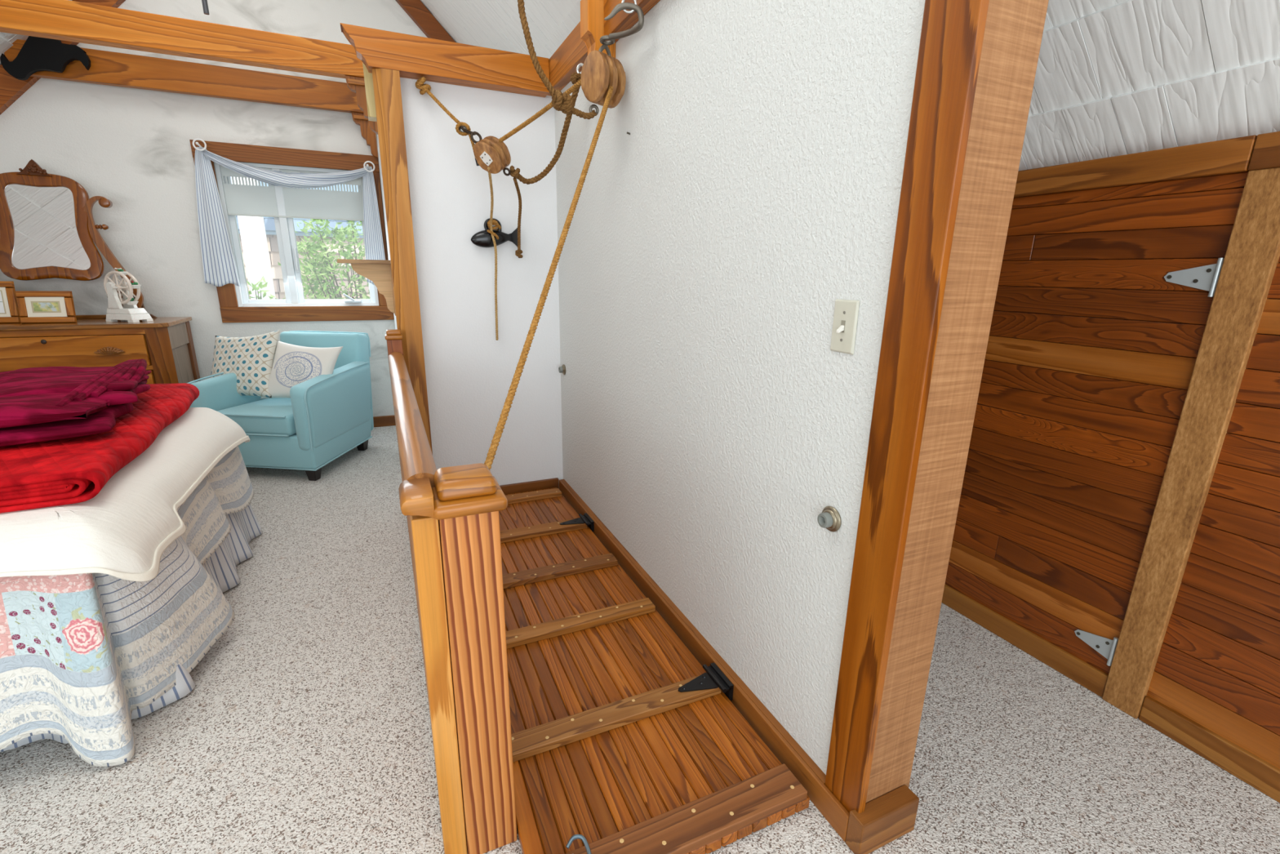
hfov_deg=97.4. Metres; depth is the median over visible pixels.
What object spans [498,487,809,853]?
trapdoor
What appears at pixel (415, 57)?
header beam
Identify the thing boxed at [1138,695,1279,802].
baseboard
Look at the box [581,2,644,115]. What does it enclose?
pulley block
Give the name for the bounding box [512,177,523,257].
rope
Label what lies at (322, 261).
tree
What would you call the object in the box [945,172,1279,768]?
wall
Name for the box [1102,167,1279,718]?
trim
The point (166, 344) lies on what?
dresser
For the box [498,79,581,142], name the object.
rope
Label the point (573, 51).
beam
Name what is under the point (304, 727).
floor
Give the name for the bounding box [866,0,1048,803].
post
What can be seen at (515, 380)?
rope
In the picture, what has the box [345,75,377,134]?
corbel
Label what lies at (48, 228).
mirror
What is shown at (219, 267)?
valance
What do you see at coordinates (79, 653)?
patchwork quilt
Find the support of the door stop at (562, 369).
attached to the wall at (710, 417)
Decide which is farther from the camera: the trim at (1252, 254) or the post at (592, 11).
the post at (592, 11)
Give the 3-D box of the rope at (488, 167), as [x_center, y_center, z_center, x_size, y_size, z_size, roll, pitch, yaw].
[-0.734,-0.838,2.844,0.031,0.832,0.324,-3,16,-14]
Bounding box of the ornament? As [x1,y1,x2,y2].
[0,35,90,79]
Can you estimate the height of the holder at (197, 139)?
0.079 m
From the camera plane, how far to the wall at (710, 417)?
1.62 m
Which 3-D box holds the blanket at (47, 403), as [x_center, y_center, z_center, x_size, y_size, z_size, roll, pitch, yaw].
[-2.515,-0.045,1.785,1.468,0.151,0.954,-11,19,-37]
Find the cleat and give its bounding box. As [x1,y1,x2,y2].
[471,217,517,247]
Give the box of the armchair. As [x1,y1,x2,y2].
[186,330,373,480]
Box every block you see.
[362,62,377,121]
[458,125,511,176]
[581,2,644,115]
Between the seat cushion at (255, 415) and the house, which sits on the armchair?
the seat cushion at (255, 415)
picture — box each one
[0,291,4,312]
[32,302,58,311]
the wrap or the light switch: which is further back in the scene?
the wrap
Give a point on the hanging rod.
(205, 6)
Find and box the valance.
[195,146,385,286]
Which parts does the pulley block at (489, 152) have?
plate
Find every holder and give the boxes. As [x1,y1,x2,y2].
[192,137,206,151]
[363,160,374,172]
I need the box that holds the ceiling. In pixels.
[0,0,1279,170]
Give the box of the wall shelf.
[337,258,395,315]
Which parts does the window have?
casing, sash, casing, frame, casing, sash, crank handle, casing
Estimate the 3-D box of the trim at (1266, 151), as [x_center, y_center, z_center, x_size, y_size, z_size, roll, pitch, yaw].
[1.971,-0.444,0.553,0.089,0.082,1.976,-6,17,-23]
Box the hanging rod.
[201,0,209,15]
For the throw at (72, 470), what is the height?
0.099 m
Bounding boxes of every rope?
[415,76,479,165]
[484,85,613,470]
[487,166,497,340]
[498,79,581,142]
[509,62,583,184]
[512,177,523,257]
[517,0,596,119]
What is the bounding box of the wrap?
[486,219,501,239]
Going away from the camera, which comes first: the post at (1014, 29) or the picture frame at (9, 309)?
the post at (1014, 29)
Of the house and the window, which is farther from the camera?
the house
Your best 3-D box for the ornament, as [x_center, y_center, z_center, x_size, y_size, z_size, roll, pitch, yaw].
[-3.614,-2.245,3.421,0.416,0.271,0.034,-6,17,-23]
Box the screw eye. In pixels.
[621,0,636,13]
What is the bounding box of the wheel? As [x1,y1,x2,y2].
[103,267,153,322]
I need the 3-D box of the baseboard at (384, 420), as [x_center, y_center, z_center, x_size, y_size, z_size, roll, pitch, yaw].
[-3.375,0.070,4.373,2.854,0.088,0.029,-6,17,-23]
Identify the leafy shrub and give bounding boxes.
[246,275,284,299]
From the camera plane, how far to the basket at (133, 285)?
3.62 m
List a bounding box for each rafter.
[0,0,125,115]
[395,0,455,42]
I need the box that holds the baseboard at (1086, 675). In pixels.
[941,583,1108,697]
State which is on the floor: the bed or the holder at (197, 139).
the bed
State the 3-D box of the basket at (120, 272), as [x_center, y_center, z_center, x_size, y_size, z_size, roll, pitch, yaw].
[-3.342,-1.000,3.620,0.067,0.047,0.067,-6,17,-23]
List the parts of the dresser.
rail, drawer, rail, handle, drawer, rail, panel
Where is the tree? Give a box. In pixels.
[277,218,369,298]
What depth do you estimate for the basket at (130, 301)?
3.66 m
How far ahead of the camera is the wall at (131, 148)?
3.92 m
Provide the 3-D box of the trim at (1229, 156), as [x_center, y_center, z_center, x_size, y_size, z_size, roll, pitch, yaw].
[1.060,-0.995,2.507,0.089,0.082,2.472,-6,17,-23]
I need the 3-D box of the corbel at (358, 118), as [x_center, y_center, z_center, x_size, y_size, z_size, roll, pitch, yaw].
[-2.083,-2.206,4.259,0.152,0.296,0.082,-6,17,-23]
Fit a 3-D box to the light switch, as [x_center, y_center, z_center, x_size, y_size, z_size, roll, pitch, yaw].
[0.444,-0.221,1.239,0.020,0.116,0.071,-6,17,-23]
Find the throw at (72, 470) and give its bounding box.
[0,382,199,512]
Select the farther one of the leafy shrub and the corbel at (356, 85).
the leafy shrub
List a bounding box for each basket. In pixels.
[114,267,128,275]
[126,297,138,305]
[127,280,141,288]
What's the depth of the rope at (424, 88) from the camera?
2.61 m
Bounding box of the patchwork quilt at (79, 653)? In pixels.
[0,445,253,766]
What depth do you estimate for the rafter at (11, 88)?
3.49 m
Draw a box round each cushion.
[210,329,279,398]
[216,397,296,435]
[260,340,342,399]
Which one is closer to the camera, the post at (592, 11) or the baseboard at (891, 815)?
the baseboard at (891, 815)
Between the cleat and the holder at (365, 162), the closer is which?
the cleat
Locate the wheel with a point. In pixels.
(130, 312)
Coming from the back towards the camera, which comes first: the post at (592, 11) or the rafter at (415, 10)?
the rafter at (415, 10)
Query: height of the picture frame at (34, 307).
0.194 m
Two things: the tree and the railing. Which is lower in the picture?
the railing
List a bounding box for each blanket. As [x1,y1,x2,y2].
[0,359,151,446]
[0,407,250,581]
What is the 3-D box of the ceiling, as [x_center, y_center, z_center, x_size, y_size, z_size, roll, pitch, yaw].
[-0.848,-1.802,0.583,5.200,2.760,8.110,-6,17,-23]
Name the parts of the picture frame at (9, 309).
frame rail, frame rail, frame rail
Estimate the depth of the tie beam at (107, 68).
3.78 m
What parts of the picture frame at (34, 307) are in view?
frame rail, frame rail, frame rail, frame rail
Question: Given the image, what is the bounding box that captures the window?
[189,139,394,322]
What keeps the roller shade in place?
attached to the window
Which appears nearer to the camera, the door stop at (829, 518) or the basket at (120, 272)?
the door stop at (829, 518)
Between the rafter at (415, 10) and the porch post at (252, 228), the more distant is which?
the porch post at (252, 228)
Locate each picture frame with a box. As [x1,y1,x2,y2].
[0,280,21,323]
[15,290,76,323]
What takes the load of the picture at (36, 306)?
attached to the picture frame at (34, 307)
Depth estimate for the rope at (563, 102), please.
2.00 m
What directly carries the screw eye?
attached to the beam at (621, 21)
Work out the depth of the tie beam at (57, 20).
3.02 m
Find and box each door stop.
[558,364,565,374]
[817,506,841,532]
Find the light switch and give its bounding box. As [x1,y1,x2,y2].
[830,298,859,354]
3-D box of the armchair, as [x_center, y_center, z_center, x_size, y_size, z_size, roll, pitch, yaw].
[-2.393,-0.188,3.906,0.835,0.862,0.909,2,15,5]
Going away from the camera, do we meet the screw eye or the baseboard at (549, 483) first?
the screw eye
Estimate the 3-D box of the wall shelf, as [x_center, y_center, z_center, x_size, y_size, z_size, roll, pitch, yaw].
[-1.551,-0.797,3.220,0.279,0.305,0.280,-6,17,-23]
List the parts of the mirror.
glass, frame, rail, pivot knob, harp arm, arm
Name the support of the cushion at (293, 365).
on the armchair
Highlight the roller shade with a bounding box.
[219,164,364,221]
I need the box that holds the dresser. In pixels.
[0,316,199,383]
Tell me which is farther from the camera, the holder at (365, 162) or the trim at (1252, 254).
the holder at (365, 162)
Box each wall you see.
[0,0,426,416]
[377,134,397,328]
[400,77,563,486]
[554,0,924,841]
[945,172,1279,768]
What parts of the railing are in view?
post, half wall panel, handrail, half wall panel, half wall panel, half wall panel, newel post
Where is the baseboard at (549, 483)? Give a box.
[499,477,559,494]
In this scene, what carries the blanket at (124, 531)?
on the patchwork quilt at (79, 653)
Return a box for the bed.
[0,503,262,751]
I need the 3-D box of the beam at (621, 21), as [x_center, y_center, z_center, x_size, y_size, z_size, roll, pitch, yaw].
[0.167,-1.427,1.543,0.051,0.220,1.380,-6,17,-23]
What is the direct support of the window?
in the wall at (131, 148)
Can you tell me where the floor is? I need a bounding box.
[0,425,1279,853]
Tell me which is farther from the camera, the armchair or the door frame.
the armchair
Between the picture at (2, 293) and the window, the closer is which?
the picture at (2, 293)
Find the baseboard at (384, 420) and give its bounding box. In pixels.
[373,414,395,426]
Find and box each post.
[231,176,275,299]
[372,68,432,453]
[580,0,615,57]
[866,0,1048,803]
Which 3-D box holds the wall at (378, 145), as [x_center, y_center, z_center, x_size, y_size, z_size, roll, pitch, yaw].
[-0.774,-0.944,4.224,1.965,2.200,1.920,-6,17,-23]
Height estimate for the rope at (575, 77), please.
0.454 m
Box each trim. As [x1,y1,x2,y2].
[1013,135,1257,197]
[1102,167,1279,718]
[1248,131,1279,170]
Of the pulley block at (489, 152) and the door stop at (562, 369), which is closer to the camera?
the pulley block at (489, 152)
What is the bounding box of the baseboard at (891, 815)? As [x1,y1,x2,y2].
[845,784,919,853]
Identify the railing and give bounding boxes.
[384,328,517,853]
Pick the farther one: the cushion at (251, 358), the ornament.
the cushion at (251, 358)
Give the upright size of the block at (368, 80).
0.270 m
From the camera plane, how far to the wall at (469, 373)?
3.04 m
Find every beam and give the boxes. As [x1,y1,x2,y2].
[0,0,364,78]
[4,39,363,113]
[340,22,549,97]
[546,21,587,96]
[604,0,660,42]
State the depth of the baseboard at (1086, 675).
2.04 m
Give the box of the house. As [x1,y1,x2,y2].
[230,176,369,299]
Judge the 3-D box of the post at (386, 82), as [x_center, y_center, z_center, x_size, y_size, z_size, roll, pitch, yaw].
[-1.185,-0.574,2.873,0.113,2.189,0.099,-6,17,-23]
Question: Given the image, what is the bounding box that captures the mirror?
[0,159,156,319]
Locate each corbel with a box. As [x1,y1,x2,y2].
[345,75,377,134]
[351,111,377,158]
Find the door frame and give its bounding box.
[824,0,989,813]

